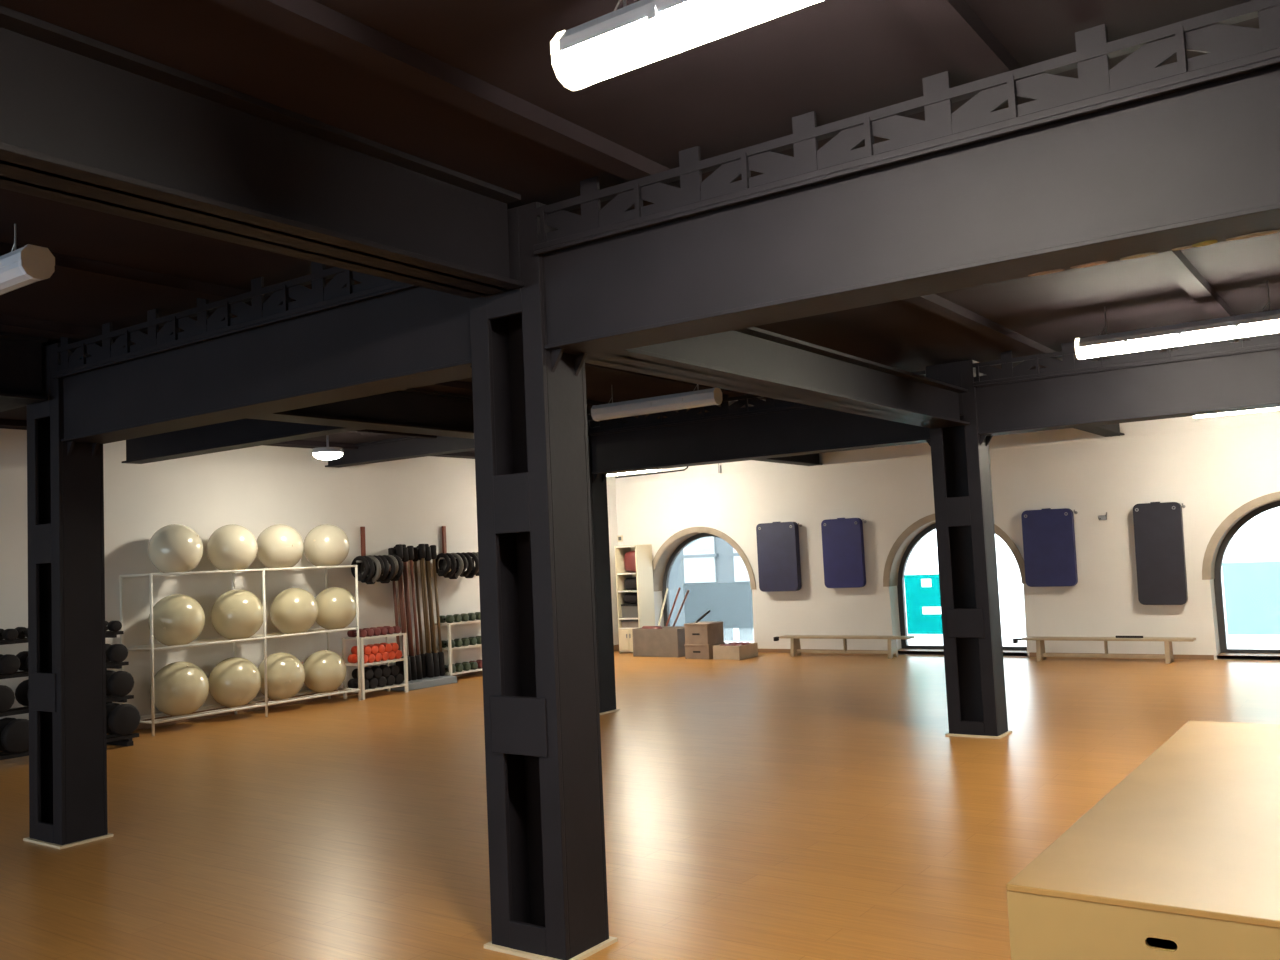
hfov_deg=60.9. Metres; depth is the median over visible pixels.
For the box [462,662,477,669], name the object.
dumbbell
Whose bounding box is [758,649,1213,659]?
baseboard
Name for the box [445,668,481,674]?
shelf
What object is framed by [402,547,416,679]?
bar
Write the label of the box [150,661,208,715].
exercise ball
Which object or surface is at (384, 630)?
dumbbell
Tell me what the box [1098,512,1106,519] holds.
coat hook
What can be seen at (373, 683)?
dumbbell
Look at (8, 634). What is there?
dumbbell
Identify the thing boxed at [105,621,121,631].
dumbbell
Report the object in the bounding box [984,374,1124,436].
cross beam
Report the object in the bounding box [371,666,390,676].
dumbbell
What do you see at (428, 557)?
bar
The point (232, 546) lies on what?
exercise ball
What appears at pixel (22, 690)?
dumbbell
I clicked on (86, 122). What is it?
cross beam
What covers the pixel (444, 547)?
hanger
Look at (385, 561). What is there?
loop
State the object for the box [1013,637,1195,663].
bench
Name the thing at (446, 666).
dumbbell
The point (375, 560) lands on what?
loop
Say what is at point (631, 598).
sports bag
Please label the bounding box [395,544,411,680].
bar
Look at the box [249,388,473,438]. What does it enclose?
cross beam
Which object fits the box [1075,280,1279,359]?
lamp
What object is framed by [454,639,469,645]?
dumbbell
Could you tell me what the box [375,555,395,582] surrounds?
loop
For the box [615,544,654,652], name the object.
shelf unit
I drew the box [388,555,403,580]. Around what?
loop
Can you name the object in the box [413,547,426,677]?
bar
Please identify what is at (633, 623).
storage box
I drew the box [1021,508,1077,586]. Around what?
mat
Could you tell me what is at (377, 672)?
dumbbell
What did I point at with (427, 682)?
step platform
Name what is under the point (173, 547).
exercise ball
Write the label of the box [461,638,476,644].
dumbbell
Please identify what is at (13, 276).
diffuser
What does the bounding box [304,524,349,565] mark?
exercise ball
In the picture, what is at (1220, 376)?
girder
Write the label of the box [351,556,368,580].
loop
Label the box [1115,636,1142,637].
bar
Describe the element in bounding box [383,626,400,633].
dumbbell
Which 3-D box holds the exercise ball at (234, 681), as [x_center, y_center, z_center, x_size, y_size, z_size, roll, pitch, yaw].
[-4.223,2.109,11.343,0.524,0.520,0.519,0,-5,-33]
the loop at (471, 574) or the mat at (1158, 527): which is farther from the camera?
the loop at (471, 574)
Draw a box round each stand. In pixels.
[342,633,408,699]
[435,619,481,675]
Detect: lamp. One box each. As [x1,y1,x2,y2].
[0,224,54,294]
[313,435,342,459]
[550,0,821,90]
[591,384,721,420]
[607,469,661,475]
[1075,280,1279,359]
[1192,407,1279,418]
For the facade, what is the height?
6.000 m
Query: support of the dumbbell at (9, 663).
on the dumbbell rack at (112, 739)
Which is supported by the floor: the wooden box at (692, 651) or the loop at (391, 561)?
the wooden box at (692, 651)
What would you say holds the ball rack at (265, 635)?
on the floor
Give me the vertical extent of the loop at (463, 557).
0.300 m
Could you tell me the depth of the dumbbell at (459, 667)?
14.07 m
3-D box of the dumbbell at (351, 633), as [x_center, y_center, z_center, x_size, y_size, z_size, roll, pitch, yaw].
[-3.279,1.778,12.611,0.250,0.090,0.090,-5,-5,35]
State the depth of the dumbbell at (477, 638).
14.41 m
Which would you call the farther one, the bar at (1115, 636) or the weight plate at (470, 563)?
the weight plate at (470, 563)
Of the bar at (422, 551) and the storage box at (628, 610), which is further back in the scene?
the storage box at (628, 610)
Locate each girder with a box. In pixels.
[53,262,471,443]
[534,0,1279,356]
[588,370,929,473]
[973,332,1279,435]
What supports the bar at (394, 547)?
on the step platform
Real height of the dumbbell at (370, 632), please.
0.090 m
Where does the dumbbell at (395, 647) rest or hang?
on the dumbbell at (392, 654)
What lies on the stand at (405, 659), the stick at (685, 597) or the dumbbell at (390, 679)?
the dumbbell at (390, 679)
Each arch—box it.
[652,527,755,590]
[883,513,1025,586]
[1202,492,1279,579]
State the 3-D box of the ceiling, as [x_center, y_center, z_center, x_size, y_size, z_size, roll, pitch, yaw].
[1.646,-1.291,4.106,19.450,0.150,20.520,-5,-5,35]
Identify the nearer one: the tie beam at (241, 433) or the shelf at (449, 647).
the tie beam at (241, 433)
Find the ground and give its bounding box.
[723,534,1279,648]
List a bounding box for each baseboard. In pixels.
[0,644,618,751]
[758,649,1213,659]
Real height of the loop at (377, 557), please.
0.300 m
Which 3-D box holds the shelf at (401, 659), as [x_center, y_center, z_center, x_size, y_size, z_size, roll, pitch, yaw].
[-3.112,2.140,12.798,0.310,0.022,0.660,-5,-5,35]
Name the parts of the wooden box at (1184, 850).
panel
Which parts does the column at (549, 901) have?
batten plate, batten plate, batten plate, web plate, batten plate, floor trim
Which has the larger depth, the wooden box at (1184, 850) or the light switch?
the light switch
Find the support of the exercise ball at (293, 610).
on the ball rack at (265, 635)
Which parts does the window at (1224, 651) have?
sill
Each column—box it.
[24,343,113,848]
[469,202,616,959]
[587,414,619,714]
[926,360,1011,738]
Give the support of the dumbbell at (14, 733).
on the dumbbell rack at (112, 739)
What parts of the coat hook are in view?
plate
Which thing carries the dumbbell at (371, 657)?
on the stand at (405, 659)
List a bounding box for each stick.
[658,588,667,625]
[666,587,680,625]
[673,590,688,625]
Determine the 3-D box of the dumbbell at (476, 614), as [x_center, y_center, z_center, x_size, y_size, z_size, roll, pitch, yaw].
[-2.201,1.817,14.511,0.220,0.096,0.096,-5,-5,35]
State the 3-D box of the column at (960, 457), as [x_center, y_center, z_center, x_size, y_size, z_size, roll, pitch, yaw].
[2.559,0.528,8.531,0.487,2.890,0.309,-5,-5,35]
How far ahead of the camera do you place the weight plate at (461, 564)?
14.11 m
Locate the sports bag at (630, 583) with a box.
[624,577,636,589]
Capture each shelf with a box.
[119,565,357,576]
[126,627,357,650]
[140,688,359,723]
[344,633,403,639]
[346,658,404,665]
[346,684,404,692]
[435,619,480,624]
[436,643,480,649]
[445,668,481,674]
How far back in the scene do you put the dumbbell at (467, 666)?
14.18 m
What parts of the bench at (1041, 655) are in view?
leg, balance rail, seat, leg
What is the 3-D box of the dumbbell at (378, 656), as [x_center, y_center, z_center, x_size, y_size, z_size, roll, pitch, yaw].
[-3.145,2.076,12.760,0.250,0.104,0.104,-5,-5,35]
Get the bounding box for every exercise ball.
[148,524,202,572]
[148,594,204,645]
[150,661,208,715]
[206,524,257,572]
[208,657,260,707]
[211,589,262,639]
[257,524,303,570]
[258,652,304,699]
[270,588,317,633]
[303,650,346,692]
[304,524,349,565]
[315,587,355,629]
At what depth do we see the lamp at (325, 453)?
11.01 m
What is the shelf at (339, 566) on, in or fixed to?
attached to the ball rack at (265, 635)
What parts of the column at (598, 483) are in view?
floor trim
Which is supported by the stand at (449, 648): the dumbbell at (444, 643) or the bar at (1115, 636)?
the dumbbell at (444, 643)
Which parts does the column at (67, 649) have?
batten plate, batten plate, batten plate, batten plate, floor trim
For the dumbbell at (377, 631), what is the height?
0.090 m
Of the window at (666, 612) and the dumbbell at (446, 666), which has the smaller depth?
the dumbbell at (446, 666)
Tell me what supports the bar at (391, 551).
on the step platform
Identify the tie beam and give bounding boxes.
[0,403,26,411]
[121,418,363,463]
[325,436,474,467]
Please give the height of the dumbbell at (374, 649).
0.104 m
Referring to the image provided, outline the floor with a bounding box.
[0,651,1279,959]
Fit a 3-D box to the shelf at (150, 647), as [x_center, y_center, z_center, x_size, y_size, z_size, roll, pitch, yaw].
[-4.144,1.672,11.523,0.556,0.026,2.502,-5,-5,35]
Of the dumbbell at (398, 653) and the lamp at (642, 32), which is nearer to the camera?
the lamp at (642, 32)
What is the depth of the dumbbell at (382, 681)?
12.70 m
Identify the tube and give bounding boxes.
[695,610,710,622]
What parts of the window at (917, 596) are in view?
sill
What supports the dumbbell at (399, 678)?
on the stand at (405, 659)
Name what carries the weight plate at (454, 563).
hanging from the hanger at (444, 547)
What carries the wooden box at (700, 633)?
on the wooden box at (692, 651)
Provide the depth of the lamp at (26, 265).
4.21 m
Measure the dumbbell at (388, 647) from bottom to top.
0.104 m
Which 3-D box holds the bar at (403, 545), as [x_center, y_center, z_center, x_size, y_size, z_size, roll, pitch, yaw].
[-2.914,1.645,13.613,0.171,1.682,0.086,-5,-5,35]
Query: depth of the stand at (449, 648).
13.99 m
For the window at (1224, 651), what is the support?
in the wall at (1213, 473)
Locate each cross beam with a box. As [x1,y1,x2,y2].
[0,5,523,298]
[0,332,47,404]
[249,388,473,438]
[585,327,969,428]
[607,419,822,465]
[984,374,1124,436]
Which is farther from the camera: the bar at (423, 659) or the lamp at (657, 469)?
the lamp at (657, 469)
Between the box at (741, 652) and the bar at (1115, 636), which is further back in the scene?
the box at (741, 652)
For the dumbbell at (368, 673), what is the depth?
12.57 m
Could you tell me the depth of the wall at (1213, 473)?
13.76 m
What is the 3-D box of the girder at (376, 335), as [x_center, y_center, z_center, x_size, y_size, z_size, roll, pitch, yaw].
[-1.964,-0.649,5.486,3.298,0.606,0.325,-5,-5,35]
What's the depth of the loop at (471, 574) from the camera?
14.34 m
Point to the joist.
(952, 23)
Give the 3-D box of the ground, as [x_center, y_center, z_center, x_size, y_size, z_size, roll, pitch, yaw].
[55.767,6.867,112.688,280.000,0.180,219.580,-5,-5,35]
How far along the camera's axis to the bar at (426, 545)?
13.92 m
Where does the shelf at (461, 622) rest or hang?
attached to the stand at (449, 648)
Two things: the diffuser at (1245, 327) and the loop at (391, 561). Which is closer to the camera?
the diffuser at (1245, 327)
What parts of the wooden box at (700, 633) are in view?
lid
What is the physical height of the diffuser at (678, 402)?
0.062 m
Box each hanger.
[356,527,365,567]
[440,526,471,558]
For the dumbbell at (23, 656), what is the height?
0.170 m
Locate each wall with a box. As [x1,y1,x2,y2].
[0,428,618,719]
[615,410,1279,660]
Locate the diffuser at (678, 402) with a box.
[594,396,714,420]
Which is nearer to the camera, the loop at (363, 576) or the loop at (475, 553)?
the loop at (363, 576)
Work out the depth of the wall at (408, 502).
12.07 m
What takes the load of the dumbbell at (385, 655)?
on the stand at (405, 659)
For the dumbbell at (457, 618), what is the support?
on the stand at (449, 648)
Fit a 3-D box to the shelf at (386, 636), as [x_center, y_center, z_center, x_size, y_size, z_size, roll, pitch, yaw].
[-3.125,1.841,12.819,0.310,0.022,0.660,-5,-5,35]
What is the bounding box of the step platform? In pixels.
[384,675,456,690]
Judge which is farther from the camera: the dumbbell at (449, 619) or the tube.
the tube
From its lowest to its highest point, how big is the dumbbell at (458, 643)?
0.096 m
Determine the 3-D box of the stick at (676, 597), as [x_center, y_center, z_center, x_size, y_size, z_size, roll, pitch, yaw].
[0.448,2.168,16.917,0.518,0.967,0.036,0,-5,-35]
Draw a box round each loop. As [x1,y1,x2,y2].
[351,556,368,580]
[356,556,374,582]
[361,555,380,583]
[368,555,383,579]
[373,555,388,581]
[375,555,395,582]
[383,555,398,578]
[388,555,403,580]
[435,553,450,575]
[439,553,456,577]
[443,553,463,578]
[450,553,466,574]
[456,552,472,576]
[465,552,478,577]
[466,552,478,573]
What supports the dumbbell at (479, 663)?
on the stand at (449, 648)
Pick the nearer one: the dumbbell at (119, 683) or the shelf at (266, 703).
the dumbbell at (119, 683)
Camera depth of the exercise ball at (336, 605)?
12.28 m
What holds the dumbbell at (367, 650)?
on the dumbbell at (352, 658)
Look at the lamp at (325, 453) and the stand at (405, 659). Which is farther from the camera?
the stand at (405, 659)
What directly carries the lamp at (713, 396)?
hanging from the ceiling
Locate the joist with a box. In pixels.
[0,0,1249,457]
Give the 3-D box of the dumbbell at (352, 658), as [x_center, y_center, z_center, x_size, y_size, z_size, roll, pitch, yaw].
[-3.265,2.070,12.591,0.250,0.104,0.104,-5,-5,35]
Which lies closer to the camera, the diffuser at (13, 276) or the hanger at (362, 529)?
the diffuser at (13, 276)
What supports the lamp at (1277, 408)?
hanging from the ceiling
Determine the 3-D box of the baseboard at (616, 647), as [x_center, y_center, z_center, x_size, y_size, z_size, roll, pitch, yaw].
[-6.033,2.371,9.293,0.014,0.100,19.900,-5,-5,35]
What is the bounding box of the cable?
[615,466,687,477]
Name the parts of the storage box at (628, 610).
lid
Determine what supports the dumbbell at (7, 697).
on the dumbbell rack at (112, 739)
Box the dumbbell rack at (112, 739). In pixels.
[0,631,138,759]
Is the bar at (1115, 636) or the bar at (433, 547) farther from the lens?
the bar at (433, 547)
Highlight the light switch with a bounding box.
[617,535,622,541]
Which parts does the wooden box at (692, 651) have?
lid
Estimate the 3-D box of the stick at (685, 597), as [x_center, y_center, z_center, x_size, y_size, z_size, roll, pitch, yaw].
[0.554,2.178,16.841,0.540,0.928,0.036,0,-5,-29]
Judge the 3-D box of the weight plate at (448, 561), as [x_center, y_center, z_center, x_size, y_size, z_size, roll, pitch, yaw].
[-2.549,1.090,14.020,0.302,0.300,0.080,-5,-5,35]
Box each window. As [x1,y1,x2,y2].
[662,533,719,625]
[897,523,1026,655]
[1214,501,1279,659]
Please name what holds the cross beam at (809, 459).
attached to the ceiling
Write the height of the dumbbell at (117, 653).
0.170 m
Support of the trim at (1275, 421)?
attached to the wall at (1213, 473)
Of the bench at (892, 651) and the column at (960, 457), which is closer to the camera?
the column at (960, 457)
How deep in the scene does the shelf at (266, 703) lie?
11.31 m
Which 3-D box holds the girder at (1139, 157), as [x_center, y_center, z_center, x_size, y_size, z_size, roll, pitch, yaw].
[2.642,-1.081,2.229,7.259,0.609,0.325,-5,-5,35]
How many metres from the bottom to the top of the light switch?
0.100 m
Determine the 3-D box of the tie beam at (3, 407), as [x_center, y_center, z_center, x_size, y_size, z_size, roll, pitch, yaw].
[-4.951,-0.532,7.614,3.254,0.278,0.200,-5,-5,35]
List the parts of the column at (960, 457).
batten plate, batten plate, web plate, batten plate, batten plate, floor trim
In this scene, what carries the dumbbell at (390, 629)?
on the stand at (405, 659)
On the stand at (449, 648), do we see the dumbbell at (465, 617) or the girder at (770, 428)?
the dumbbell at (465, 617)
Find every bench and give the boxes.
[773,635,914,658]
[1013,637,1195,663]
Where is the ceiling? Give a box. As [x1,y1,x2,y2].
[0,0,1279,458]
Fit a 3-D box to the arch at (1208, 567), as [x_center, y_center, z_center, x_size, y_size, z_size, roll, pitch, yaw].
[7.378,0.601,12.211,1.950,0.975,0.322,-5,-5,35]
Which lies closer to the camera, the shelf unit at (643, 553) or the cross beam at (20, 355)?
the cross beam at (20, 355)
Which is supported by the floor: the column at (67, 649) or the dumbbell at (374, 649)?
the column at (67, 649)
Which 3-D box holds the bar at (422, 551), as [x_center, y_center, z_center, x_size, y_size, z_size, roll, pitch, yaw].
[-2.703,1.646,13.763,0.171,1.682,0.086,-5,-5,35]
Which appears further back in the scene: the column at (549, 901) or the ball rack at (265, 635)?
the ball rack at (265, 635)
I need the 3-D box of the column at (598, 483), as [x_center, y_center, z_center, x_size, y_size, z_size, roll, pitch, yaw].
[-0.524,0.819,10.711,0.487,2.890,0.309,-5,-5,35]
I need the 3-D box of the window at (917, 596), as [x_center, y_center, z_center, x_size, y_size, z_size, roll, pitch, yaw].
[4.230,1.399,14.463,1.792,1.811,0.350,-5,-5,35]
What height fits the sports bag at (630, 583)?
0.206 m
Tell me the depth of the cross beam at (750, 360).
6.21 m
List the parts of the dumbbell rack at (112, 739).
tier rail, tier rail, tier rail, tier rail, frame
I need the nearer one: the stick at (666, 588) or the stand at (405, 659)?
the stand at (405, 659)
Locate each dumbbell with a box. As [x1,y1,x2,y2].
[0,629,17,639]
[0,654,19,674]
[0,685,14,712]
[0,717,28,752]
[15,627,27,637]
[15,680,28,705]
[16,651,27,670]
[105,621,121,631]
[105,644,127,662]
[106,670,133,696]
[106,703,139,735]
[347,630,366,636]
[348,654,367,663]
[348,679,368,689]
[351,646,370,654]
[352,668,373,679]
[359,629,373,636]
[363,628,380,635]
[364,645,377,653]
[364,667,381,677]
[367,644,384,652]
[367,654,374,662]
[368,678,377,687]
[370,627,387,634]
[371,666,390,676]
[373,643,391,652]
[374,653,381,661]
[376,627,393,633]
[376,676,386,686]
[379,665,398,675]
[380,643,398,651]
[380,652,388,660]
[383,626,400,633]
[385,675,394,685]
[387,651,395,659]
[394,650,401,658]
[394,674,403,683]
[438,640,454,647]
[440,615,453,622]
[445,665,455,672]
[446,615,461,621]
[447,639,462,646]
[447,664,463,671]
[453,614,468,620]
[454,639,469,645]
[454,663,470,670]
[460,613,475,620]
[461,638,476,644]
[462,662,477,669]
[468,613,480,619]
[468,637,480,643]
[469,661,481,667]
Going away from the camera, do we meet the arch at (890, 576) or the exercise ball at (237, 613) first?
the exercise ball at (237, 613)
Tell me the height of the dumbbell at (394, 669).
0.124 m
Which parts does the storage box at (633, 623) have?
lid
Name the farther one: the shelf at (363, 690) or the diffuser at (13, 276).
the shelf at (363, 690)
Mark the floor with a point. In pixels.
(765, 806)
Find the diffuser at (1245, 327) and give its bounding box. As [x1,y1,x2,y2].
[1079,319,1279,358]
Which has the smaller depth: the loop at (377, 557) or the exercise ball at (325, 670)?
the exercise ball at (325, 670)
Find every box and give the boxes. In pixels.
[621,604,637,617]
[621,619,638,627]
[684,622,723,644]
[684,642,724,658]
[713,642,757,659]
[1006,720,1279,959]
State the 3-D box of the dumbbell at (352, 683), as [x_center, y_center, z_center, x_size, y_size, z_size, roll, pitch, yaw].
[-3.252,2.359,12.571,0.250,0.124,0.124,-5,-5,35]
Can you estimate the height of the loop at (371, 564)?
0.322 m
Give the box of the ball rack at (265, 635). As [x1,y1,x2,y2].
[119,565,360,735]
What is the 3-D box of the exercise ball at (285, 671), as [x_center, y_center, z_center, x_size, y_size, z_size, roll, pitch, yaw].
[-3.899,2.130,11.799,0.511,0.515,0.508,-1,-4,-25]
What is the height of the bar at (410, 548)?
1.662 m
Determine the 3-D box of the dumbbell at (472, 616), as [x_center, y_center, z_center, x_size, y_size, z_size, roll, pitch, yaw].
[-2.278,1.813,14.402,0.220,0.096,0.096,-5,-5,35]
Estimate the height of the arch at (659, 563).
0.975 m
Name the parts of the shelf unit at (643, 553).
door, shelf, shelf, shelf, shelf, door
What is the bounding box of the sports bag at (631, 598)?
[624,592,637,603]
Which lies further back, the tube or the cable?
the cable
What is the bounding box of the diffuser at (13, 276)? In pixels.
[0,261,37,294]
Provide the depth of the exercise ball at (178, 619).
10.69 m
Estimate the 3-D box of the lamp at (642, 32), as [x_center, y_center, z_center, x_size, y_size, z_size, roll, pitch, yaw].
[0.306,-1.142,2.340,1.200,0.270,0.140,-5,-5,35]
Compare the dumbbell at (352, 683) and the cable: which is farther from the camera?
the cable
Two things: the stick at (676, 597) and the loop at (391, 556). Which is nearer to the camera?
the loop at (391, 556)
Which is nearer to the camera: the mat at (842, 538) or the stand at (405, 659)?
the stand at (405, 659)
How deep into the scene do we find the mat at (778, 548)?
15.68 m
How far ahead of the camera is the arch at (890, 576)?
14.74 m
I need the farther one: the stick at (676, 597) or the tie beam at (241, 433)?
the stick at (676, 597)
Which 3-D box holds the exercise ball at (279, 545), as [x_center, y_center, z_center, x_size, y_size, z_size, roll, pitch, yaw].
[-3.945,0.739,11.920,0.502,0.509,0.506,-4,-4,21]
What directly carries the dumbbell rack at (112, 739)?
on the floor
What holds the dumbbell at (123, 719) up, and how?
on the dumbbell rack at (112, 739)
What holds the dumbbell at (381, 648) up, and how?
on the dumbbell at (378, 656)
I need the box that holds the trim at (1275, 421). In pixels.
[615,421,1279,484]
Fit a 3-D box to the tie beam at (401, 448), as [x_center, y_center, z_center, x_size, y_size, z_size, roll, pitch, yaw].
[-2.219,-0.393,11.859,3.514,0.218,0.200,-5,-5,35]
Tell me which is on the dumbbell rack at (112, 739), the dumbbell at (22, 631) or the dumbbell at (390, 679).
the dumbbell at (22, 631)
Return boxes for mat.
[624,550,635,572]
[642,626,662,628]
[756,522,801,591]
[821,518,865,587]
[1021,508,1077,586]
[1133,502,1187,604]
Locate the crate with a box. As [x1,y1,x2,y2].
[632,626,684,657]
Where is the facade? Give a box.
[669,537,752,627]
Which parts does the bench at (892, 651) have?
leg, balance rail, seat, leg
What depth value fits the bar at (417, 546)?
13.84 m
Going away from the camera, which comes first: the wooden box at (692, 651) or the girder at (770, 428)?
the girder at (770, 428)
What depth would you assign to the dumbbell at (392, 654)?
12.85 m
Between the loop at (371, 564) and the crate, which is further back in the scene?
the crate
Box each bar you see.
[388,548,403,679]
[394,547,403,672]
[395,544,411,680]
[402,544,410,656]
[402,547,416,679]
[407,546,422,678]
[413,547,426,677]
[417,546,427,672]
[418,544,433,677]
[425,544,433,653]
[425,547,439,676]
[430,545,444,675]
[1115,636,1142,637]

